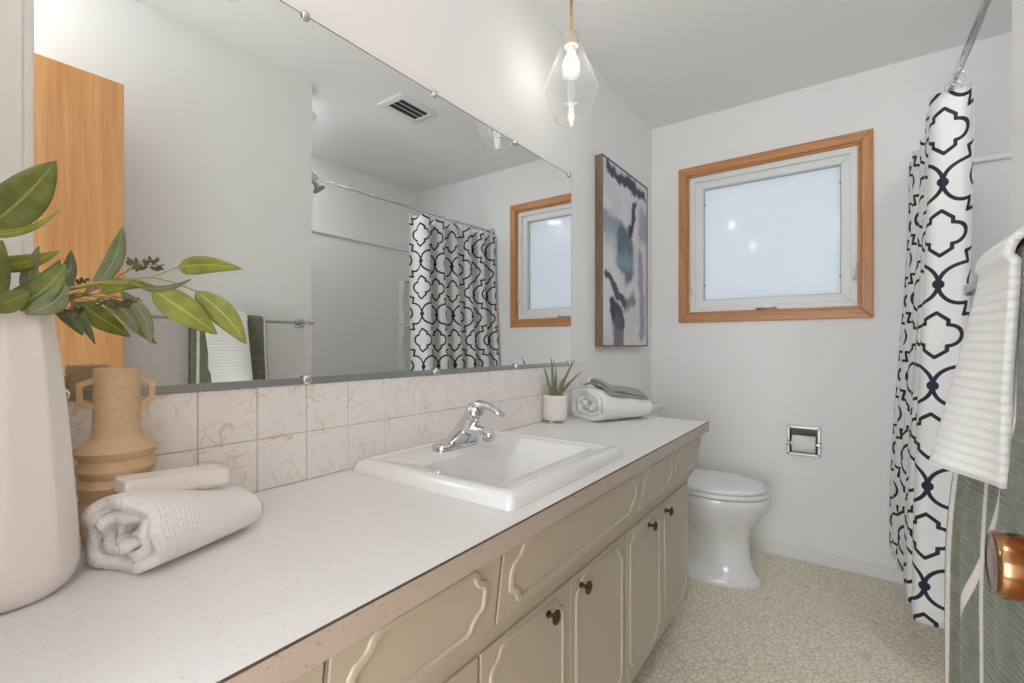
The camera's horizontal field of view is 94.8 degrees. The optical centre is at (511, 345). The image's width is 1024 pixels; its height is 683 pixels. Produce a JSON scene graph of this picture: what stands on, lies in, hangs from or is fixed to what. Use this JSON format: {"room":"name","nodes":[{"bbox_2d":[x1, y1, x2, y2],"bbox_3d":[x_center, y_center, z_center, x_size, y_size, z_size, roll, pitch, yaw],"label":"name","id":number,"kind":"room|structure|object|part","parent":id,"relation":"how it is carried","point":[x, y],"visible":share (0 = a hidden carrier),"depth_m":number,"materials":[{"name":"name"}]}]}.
{"room":"bathroom","nodes":[
{"label":"bathroom","id":0,"kind":"room"},
{"bbox_2d":[22,0,651,401],"bbox_3d":[-0.067,-0.108,1.689,0.100,2.429,3.020,0,0,36],"label":"wall","id":1,"kind":"structure","parent":0,"point":[493,60],"depth_m":1.77,"materials":[{"name":"white paint"}]},
{"bbox_2d":[0,0,21,289],"bbox_3d":[-0.776,-0.479,0.608,0.014,1.128,0.199,0,0,36],"label":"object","id":2,"kind":"structure","parent":1,"relation":"attached to","point":[10,10],"depth_m":0.68,"materials":[{"name":"white paint"}]},
{"bbox_2d":[33,0,571,400],"bbox_3d":[-0.223,-0.328,1.369,0.020,0.832,1.656,0,0,36],"label":"wall mirror","id":3,"kind":"object","parent":1,"relation":"attached to","point":[375,227],"visible":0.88,"depth_m":1.00,"materials":[{"name":"clear glass"}]},
{"bbox_2d":[67,364,587,502],"bbox_3d":[-0.245,0.193,1.350,0.008,0.215,2.024,0,0,36],"label":"backsplash","id":4,"kind":"structure","parent":1,"relation":"attached to","point":[267,437],"depth_m":1.07,"materials":[{"name":"beige tile"}]},
{"bbox_2d":[595,153,647,346],"bbox_3d":[0.588,-0.451,2.476,0.040,0.912,0.604,0,0,36],"label":"framed painting","id":5,"kind":"object","parent":1,"relation":"attached to","point":[621,201],"visible":1,"depth_m":2.39,"materials":[{"name":"paint"}]},
{"bbox_3d":[0.413,-0.451,2.234,0.040,0.912,0.006,0,0,36],"label":"frame","id":6,"kind":"part","parent":5,"relation":"part of","materials":[{"name":"brown wood"}]},
{"bbox_3d":[0.588,0.003,2.476,0.040,0.006,0.592,0,0,36],"label":"frame rail","id":7,"kind":"part","parent":5,"relation":"part of","materials":[{"name":"brown wood"}]},
{"bbox_3d":[0.588,-0.903,2.476,0.040,0.006,0.592,0,0,36],"label":"frame rail","id":8,"kind":"part","parent":5,"relation":"part of","materials":[{"name":"brown wood"}]},
{"bbox_3d":[0.763,-0.451,2.719,0.040,0.912,0.006,0,0,36],"label":"frame","id":9,"kind":"part","parent":5,"relation":"part of","materials":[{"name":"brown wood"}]},
{"bbox_2d":[532,0,1011,128],"bbox_3d":[0.837,-1.352,1.098,2.258,0.060,3.120,0,0,36],"label":"ceiling","id":10,"kind":"structure","parent":0,"point":[671,61],"depth_m":2.04,"materials":[{"name":"white paint"}]},
{"bbox_2d":[545,0,597,122],"bbox_3d":[0.213,-1.065,1.692,0.192,0.514,0.192,0,0,36],"label":"pendant light","id":11,"kind":"object","parent":10,"relation":"hanging from","point":[571,62],"visible":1,"depth_m":1.68,"materials":[{"name":"glass"}]},
{"bbox_3d":[0.213,-1.062,1.692,0.030,0.026,0.030,0,0,36],"label":"bulb","id":12,"kind":"part","parent":11,"relation":"part of","materials":[{"name":"white glass"}]},
{"bbox_3d":[0.213,-1.017,1.692,0.058,0.084,0.058,0,0,36],"label":"bulb","id":13,"kind":"part","parent":11,"relation":"part of","materials":[{"name":"white glass"}]},
{"bbox_3d":[0.213,-1.210,1.692,0.010,0.177,0.010,0,0,36],"label":"stem","id":14,"kind":"part","parent":11,"relation":"part of","materials":[{"name":"gold metal"}]},
{"bbox_2d":[632,549,943,682],"bbox_3d":[0.334,1.137,0.401,2.258,0.060,4.840,0,0,36],"label":"floor","id":15,"kind":"structure","parent":0,"point":[805,622],"depth_m":1.81,"materials":[{"name":"tile"}]},
{"bbox_2d":[289,662,323,682],"bbox_3d":[-0.513,0.722,0.525,0.521,0.769,0.349,0,0,36],"label":"vanity cabinet","id":16,"kind":"object","parent":15,"relation":"on","point":[315,675],"visible":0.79,"depth_m":0.50,"materials":[{"name":"beige paint"}]},
{"bbox_2d":[322,556,500,682],"bbox_3d":[-0.317,0.722,0.798,0.521,0.769,0.319,0,0,36],"label":"vanity cabinet","id":17,"kind":"object","parent":15,"relation":"on","point":[438,640],"visible":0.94,"depth_m":0.66,"materials":[{"name":"beige paint"}]},
{"bbox_3d":[-0.152,0.755,0.678,0.004,0.447,0.313,0,0,36],"label":"cabinet door","id":18,"kind":"part","parent":17,"relation":"part of","materials":[{"name":"beige paint"}]},
{"bbox_2d":[477,471,642,682],"bbox_3d":[-0.033,0.722,1.191,0.521,0.769,0.648,0,0,36],"label":"vanity cabinet","id":19,"kind":"object","parent":15,"relation":"on","point":[560,611],"visible":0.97,"depth_m":1.03,"materials":[{"name":"beige paint"}]},
{"bbox_3d":[0.037,0.755,0.940,0.004,0.447,0.315,0,0,36],"label":"cabinet door","id":20,"kind":"part","parent":19,"relation":"part of","materials":[{"name":"beige paint"}]},
{"bbox_3d":[0.040,0.749,0.937,0.004,0.414,0.268,0,0,36],"label":"door moulding","id":21,"kind":"part","parent":19,"relation":"part of","materials":[{"name":"beige paint"}]},
{"bbox_3d":[0.087,0.565,0.981,0.028,0.031,0.031,0,0,36],"label":"knob","id":22,"kind":"part","parent":19,"relation":"part of","materials":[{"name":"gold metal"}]},
{"bbox_3d":[0.167,0.404,1.047,0.021,0.131,0.642,0,0,36],"label":"drawer","id":23,"kind":"part","parent":19,"relation":"part of","materials":[{"name":"beige paint"}]},
{"bbox_3d":[0.169,0.400,1.042,0.018,0.116,0.591,0,0,36],"label":"drawer moulding","id":24,"kind":"part","parent":19,"relation":"part of","materials":[{"name":"beige paint"}]},
{"bbox_3d":[0.173,0.565,1.101,0.028,0.031,0.031,0,0,36],"label":"knob","id":25,"kind":"part","parent":19,"relation":"part of","materials":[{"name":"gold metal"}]},
{"bbox_3d":[0.225,0.755,1.201,0.004,0.447,0.324,0,0,36],"label":"cabinet door","id":26,"kind":"part","parent":19,"relation":"part of","materials":[{"name":"beige paint"}]},
{"bbox_3d":[0.229,0.749,1.200,0.004,0.414,0.280,0,0,36],"label":"door moulding","id":27,"kind":"part","parent":19,"relation":"part of","materials":[{"name":"beige paint"}]},
{"bbox_2d":[625,435,701,682],"bbox_3d":[0.340,0.722,1.709,0.521,0.769,0.624,0,0,36],"label":"vanity cabinet","id":28,"kind":"object","parent":15,"relation":"on","point":[657,535],"visible":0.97,"depth_m":1.52,"materials":[{"name":"beige paint"}]},
{"bbox_2d":[0,414,708,682],"bbox_3d":[-0.030,0.319,1.196,0.536,0.036,2.019,0,0,36],"label":"countertop","id":29,"kind":"structure","parent":28,"relation":"on","point":[328,561],"depth_m":0.60,"materials":[{"name":"white laminate"}]},
{"bbox_2d":[0,310,79,613],"bbox_3d":[-0.609,0.129,0.561,0.139,0.343,0.139,0,0,36],"label":"vase","id":30,"kind":"object","parent":29,"relation":"on","point":[40,536],"visible":0.87,"depth_m":0.54,"materials":[{"name":"white ceramic"}]},
{"bbox_2d":[0,161,59,237],"bbox_3d":[-0.570,-0.016,0.537,0.095,0.404,0.070,0,0,36],"label":"leaf","id":31,"kind":"object","parent":30,"relation":"in","point":[25,196],"visible":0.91,"depth_m":0.53,"materials":[{"name":"green plant"}]},
{"bbox_2d":[0,240,71,314],"bbox_3d":[-0.567,0.032,0.553,0.068,0.306,0.075,0,0,-38],"label":"stem","id":32,"kind":"object","parent":30,"relation":"in","point":[46,292],"visible":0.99,"depth_m":0.56,"materials":[{"name":"green plant"}]},
{"bbox_2d":[57,227,153,343],"bbox_3d":[-0.578,0.008,0.636,0.036,0.355,0.153,0,0,33],"label":"stem","id":33,"kind":"object","parent":30,"relation":"in","point":[131,310],"visible":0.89,"depth_m":0.67,"materials":[{"name":"green plant"}]},
{"bbox_3d":[-0.593,0.055,0.621,0.021,0.261,0.118,0,0,21],"label":"stem","id":34,"kind":"part","parent":33,"relation":"part of","materials":[{"name":"yellow"}]},
{"bbox_2d":[68,256,245,343],"bbox_3d":[-0.514,0.025,0.657,0.035,0.321,0.264,0,0,43],"label":"stem","id":35,"kind":"object","parent":30,"relation":"in","point":[197,314],"visible":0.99,"depth_m":0.69,"materials":[{"name":"green plant"}]},
{"bbox_3d":[-0.533,0.035,0.629,0.026,0.301,0.196,0,0,43],"label":"stem","id":36,"kind":"part","parent":35,"relation":"part of","materials":[{"name":"yellow"}]},
{"bbox_2d":[72,367,158,549],"bbox_3d":[-0.601,0.167,0.716,0.104,0.267,0.104,0,0,36],"label":"vase","id":37,"kind":"object","parent":29,"relation":"on","point":[117,444],"visible":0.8,"depth_m":0.69,"materials":[{"name":"ceramic"}]},
{"bbox_3d":[-0.629,0.072,0.693,0.020,0.049,0.013,0,0,-40],"label":"handle","id":38,"kind":"part","parent":37,"relation":"part of","materials":[{"name":"beige ceramic"}]},
{"bbox_3d":[-0.573,0.072,0.739,0.020,0.049,0.013,0,0,-40],"label":"handle","id":39,"kind":"part","parent":37,"relation":"part of","materials":[{"name":"beige ceramic"}]},
{"bbox_2d":[81,485,263,573],"bbox_3d":[-0.493,0.249,0.701,0.138,0.101,0.187,0,0,15],"label":"rolled towel","id":40,"kind":"object","parent":29,"relation":"on","point":[134,532],"visible":1,"depth_m":0.63,"materials":[{"name":"white fabric"}]},
{"bbox_2d":[115,464,228,492],"bbox_3d":[-0.514,0.205,0.718,0.052,0.033,0.136,0,0,36],"label":"soap box","id":41,"kind":"object","parent":40,"relation":"on","point":[212,474],"visible":0.88,"depth_m":0.70,"materials":[{"name":"white paper"}]},
{"bbox_2d":[353,430,622,510],"bbox_3d":[-0.041,0.341,1.196,0.475,0.141,0.522,0,0,36],"label":"sink","id":42,"kind":"object","parent":29,"relation":"in","point":[512,471],"visible":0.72,"depth_m":1.12,"materials":[{"name":"white ceramic"}]},
{"bbox_2d":[432,400,505,451],"bbox_3d":[-0.098,0.208,1.236,0.189,0.132,0.160,0,0,36],"label":"sink faucet","id":43,"kind":"object","parent":42,"relation":"on","point":[461,436],"visible":1,"depth_m":1.22,"materials":[{"name":"silver metal"}]},
{"bbox_3d":[-0.151,0.265,1.274,0.054,0.018,0.160,0,0,36],"label":"plate","id":44,"kind":"part","parent":43,"relation":"part of","materials":[{"name":"silver metal"}]},
{"bbox_3d":[-0.087,0.226,1.228,0.098,0.036,0.038,0,0,36],"label":"spout","id":45,"kind":"part","parent":43,"relation":"part of","materials":[{"name":"silver metal"}]},
{"bbox_3d":[-0.065,0.162,1.212,0.108,0.038,0.035,0,0,36],"label":"lever","id":46,"kind":"part","parent":43,"relation":"part of","materials":[{"name":"silver metal"}]},
{"bbox_2d":[543,394,566,422],"bbox_3d":[0.169,0.246,1.837,0.094,0.108,0.094,0,0,36],"label":"pot","id":47,"kind":"object","parent":29,"relation":"on","point":[554,405],"depth_m":1.80,"materials":[{"name":"white ceramic"}]},
{"bbox_2d":[543,359,582,422],"bbox_3d":[0.204,0.172,1.887,0.094,0.256,0.270,0,0,36],"label":"aloe","id":48,"kind":"object","parent":29,"relation":"on","point":[555,402],"visible":1,"depth_m":1.81,"materials":[{"name":"white ceramic"}]},
{"bbox_2d":[570,388,652,420],"bbox_3d":[0.409,0.235,1.944,0.273,0.128,0.226,0,0,-30],"label":"rolled towel","id":49,"kind":"object","parent":29,"relation":"on","point":[589,404],"visible":0.94,"depth_m":1.86,"materials":[{"name":"white fabric"}]},
{"bbox_2d":[583,378,647,398],"bbox_3d":[0.422,0.177,1.930,0.199,0.084,0.185,0,0,-31],"label":"washcloth","id":50,"kind":"object","parent":49,"relation":"on","point":[616,390],"visible":0.98,"depth_m":1.89,"materials":[{"name":"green fabric"}]},
{"bbox_3d":[0.414,0.755,1.462,0.004,0.447,0.304,0,0,36],"label":"cabinet door","id":51,"kind":"part","parent":28,"relation":"part of","materials":[{"name":"beige paint"}]},
{"bbox_3d":[0.416,0.749,1.459,0.004,0.414,0.264,0,0,36],"label":"door moulding","id":52,"kind":"part","parent":28,"relation":"part of","materials":[{"name":"beige paint"}]},
{"bbox_3d":[0.442,0.565,1.473,0.028,0.031,0.031,0,0,36],"label":"knob","id":53,"kind":"part","parent":28,"relation":"part of","materials":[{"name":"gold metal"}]},
{"bbox_3d":[0.447,0.404,1.435,0.021,0.131,0.300,0,0,36],"label":"drawer","id":54,"kind":"part","parent":28,"relation":"part of","materials":[{"name":"beige paint"}]},
{"bbox_3d":[0.447,0.400,1.427,0.018,0.116,0.272,0,0,36],"label":"drawer moulding","id":55,"kind":"part","parent":28,"relation":"part of","materials":[{"name":"beige paint"}]},
{"bbox_3d":[0.535,0.565,1.603,0.028,0.031,0.031,0,0,36],"label":"knob","id":56,"kind":"part","parent":28,"relation":"part of","materials":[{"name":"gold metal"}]},
{"bbox_3d":[0.595,0.755,1.714,0.004,0.447,0.311,0,0,36],"label":"cabinet door","id":57,"kind":"part","parent":28,"relation":"part of","materials":[{"name":"beige paint"}]},
{"bbox_3d":[0.598,0.749,1.710,0.004,0.414,0.272,0,0,36],"label":"door moulding","id":58,"kind":"part","parent":28,"relation":"part of","materials":[{"name":"beige paint"}]},
{"bbox_3d":[0.629,0.404,1.687,0.021,0.131,0.315,0,0,36],"label":"drawer","id":59,"kind":"part","parent":28,"relation":"part of","materials":[{"name":"beige paint"}]},
{"bbox_3d":[0.630,0.400,1.681,0.018,0.116,0.294,0,0,36],"label":"drawer moulding","id":60,"kind":"part","parent":28,"relation":"part of","materials":[{"name":"beige paint"}]},
{"bbox_2d":[648,402,771,588],"bbox_3d":[0.901,0.713,2.346,0.696,0.786,0.412,0,0,36],"label":"toilet","id":61,"kind":"object","parent":15,"relation":"on","point":[724,508],"visible":0.44,"depth_m":2.17,"materials":[{"name":"white ceramic"}]},
{"bbox_3d":[0.674,0.529,2.510,0.127,0.345,0.396,0,0,36],"label":"tank","id":62,"kind":"part","parent":61,"relation":"part of","materials":[{"name":"white ceramic"}]},
{"bbox_3d":[0.676,0.339,2.508,0.141,0.037,0.412,0,0,36],"label":"tank lid","id":63,"kind":"part","parent":61,"relation":"part of","materials":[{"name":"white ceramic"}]},
{"bbox_3d":[0.973,0.659,2.294,0.490,0.026,0.354,0,0,36],"label":"lid","id":64,"kind":"part","parent":61,"relation":"part of","materials":[{"name":"white plastic"}]},
{"bbox_3d":[0.975,0.684,2.293,0.498,0.018,0.360,0,0,36],"label":"seat","id":65,"kind":"part","parent":61,"relation":"part of","materials":[{"name":"white plastic"}]},
{"bbox_3d":[0.961,0.901,2.303,0.549,0.410,0.374,0,0,36],"label":"bowl","id":66,"kind":"part","parent":61,"relation":"part of","materials":[{"name":"white ceramic"}]},
{"bbox_3d":[1.792,0.907,1.290,0.728,0.397,1.487,0,0,36],"label":"bathtub","id":67,"kind":"object","parent":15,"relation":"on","visible":0},
{"bbox_2d":[969,151,1011,315],"bbox_3d":[1.793,-0.052,1.290,0.730,1.515,1.489,0,0,36],"label":"shower surround","id":68,"kind":"object","parent":67,"relation":"on","point":[992,173],"visible":0.02,"depth_m":2.00,"materials":[{"name":"white plastic"}]},
{"bbox_2d":[652,32,1011,568],"bbox_3d":[1.726,-0.108,2.331,2.258,2.429,0.120,0,0,36],"label":"wall","id":69,"kind":"structure","parent":0,"point":[751,380],"depth_m":2.40,"materials":[{"name":"white paint"}]},
{"bbox_2d":[679,128,873,322],"bbox_3d":[1.387,-0.584,2.557,0.913,0.903,0.130,0,0,36],"label":"window","id":70,"kind":"structure","parent":69,"relation":"in","point":[785,233],"depth_m":2.52,"materials":[{"name":"white paint"}]},
{"bbox_3d":[1.005,-0.584,2.767,0.048,0.899,0.017,0,0,36],"label":"wood casing","id":71,"kind":"part","parent":70,"relation":"part of","materials":[{"name":"brown wood"}]},
{"bbox_3d":[1.357,-0.201,2.514,0.091,0.013,0.012,0,0,36],"label":"crank handle","id":72,"kind":"part","parent":70,"relation":"part of","materials":[{"name":"silver metal"}]},
{"bbox_3d":[1.395,-0.584,2.568,0.664,0.654,0.006,0,0,36],"label":"pane","id":73,"kind":"part","parent":70,"relation":"part of","materials":[{"name":"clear glass"}]},
{"bbox_3d":[1.392,-0.584,2.564,0.741,0.731,0.063,0,0,36],"label":"sash","id":74,"kind":"part","parent":70,"relation":"part of","materials":[{"name":"white plastic"}]},
{"bbox_3d":[1.356,-0.156,2.514,0.909,0.048,0.017,0,0,36],"label":"wood casing","id":75,"kind":"part","parent":70,"relation":"part of","materials":[{"name":"brown wood"}]},
{"bbox_3d":[1.356,-1.011,2.514,0.910,0.048,0.017,0,0,36],"label":"wood casing","id":76,"kind":"part","parent":70,"relation":"part of","materials":[{"name":"brown wood"}]},
{"bbox_3d":[1.706,-0.584,2.261,0.048,0.899,0.017,0,0,36],"label":"wood casing","id":77,"kind":"part","parent":70,"relation":"part of","materials":[{"name":"brown wood"}]},
{"bbox_2d":[787,425,820,457],"bbox_3d":[1.504,0.491,2.427,0.150,0.154,0.087,0,0,36],"label":"toilet paper holder","id":78,"kind":"object","parent":69,"relation":"attached to","point":[791,429],"visible":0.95,"depth_m":2.43,"materials":[{"name":"silver metal"}]},
{"bbox_2d":[791,434,815,453],"bbox_3d":[1.488,0.502,2.400,0.102,0.085,0.085,0,0,36],"label":"toilet paper roll","id":79,"kind":"object","parent":78,"relation":"in","point":[799,443],"visible":1,"depth_m":2.37,"materials":[{"name":"white paper"}]},
{"bbox_2d":[749,537,903,583],"bbox_3d":[1.374,1.075,2.503,1.280,0.063,0.013,0,0,36],"label":"baseboard","id":80,"kind":"structure","parent":69,"relation":"attached to","point":[828,560],"depth_m":2.35,"materials":[{"name":"white paint"}]},
{"bbox_2d":[1012,0,1023,232],"bbox_3d":[0.955,-0.108,0.106,0.905,2.429,1.409,0,0,36],"label":"wall","id":81,"kind":"structure","parent":0,"point":[1017,5],"depth_m":0.91,"materials":[{"name":"white paint"}]},
{"bbox_2d":[946,0,991,91],"bbox_3d":[1.447,-0.867,1.539,0.060,0.060,1.490,0,0,35],"label":"curtain rod","id":82,"kind":"object","parent":81,"relation":"attached to","point":[984,7],"visible":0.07,"depth_m":1.33,"materials":[{"name":"silver metal"}]},
{"bbox_2d":[889,80,973,628],"bbox_3d":[1.613,0.048,1.832,0.172,1.769,0.772,0,0,34],"label":"shower curtain","id":83,"kind":"object","parent":82,"relation":"hanging from","point":[935,311],"visible":0.97,"depth_m":1.56,"materials":[{"name":"fabric"}]},
{"bbox_2d":[948,71,966,84],"bbox_3d":[1.426,-0.857,1.508,0.044,0.044,0.003,0,0,36],"label":"curtain ring","id":84,"kind":"object","parent":82,"relation":"hanging from","point":[962,71],"visible":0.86,"depth_m":1.50,"materials":[{"name":"silver metal"}]},
{"bbox_2d":[963,282,976,296],"bbox_3d":[0.727,-0.109,0.631,0.079,0.044,0.755,0,0,36],"label":"towel bar","id":85,"kind":"object","parent":81,"relation":"attached to","point":[969,289],"visible":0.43,"depth_m":0.92,"materials":[{"name":"silver metal"}]},
{"bbox_2d":[944,243,1023,682],"bbox_3d":[0.686,0.317,0.647,0.100,0.901,0.303,0,0,36],"label":"bath towel","id":86,"kind":"object","parent":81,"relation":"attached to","point":[984,631],"visible":0.44,"depth_m":0.67,"materials":[{"name":"fabric"}]},
{"bbox_2d":[929,226,1023,488],"bbox_3d":[0.665,0.016,0.632,0.142,0.334,0.168,0,0,36],"label":"hand towel","id":87,"kind":"object","parent":86,"relation":"on","point":[973,439],"visible":1,"depth_m":0.63,"materials":[{"name":"white fabric"}]},
{"bbox_3d":[-0.326,-0.108,0.087,1.353,2.429,0.120,0,0,36],"label":"wall","id":88,"kind":"structure","parent":0,"visible":0},
{"bbox_2d":[984,530,1023,602],"bbox_3d":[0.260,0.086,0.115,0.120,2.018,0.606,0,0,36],"label":"door knob","id":89,"kind":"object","parent":88,"relation":"in","point":[1004,550],"depth_m":0.33,"materials":[{"name":"brown metal"}]}
]}

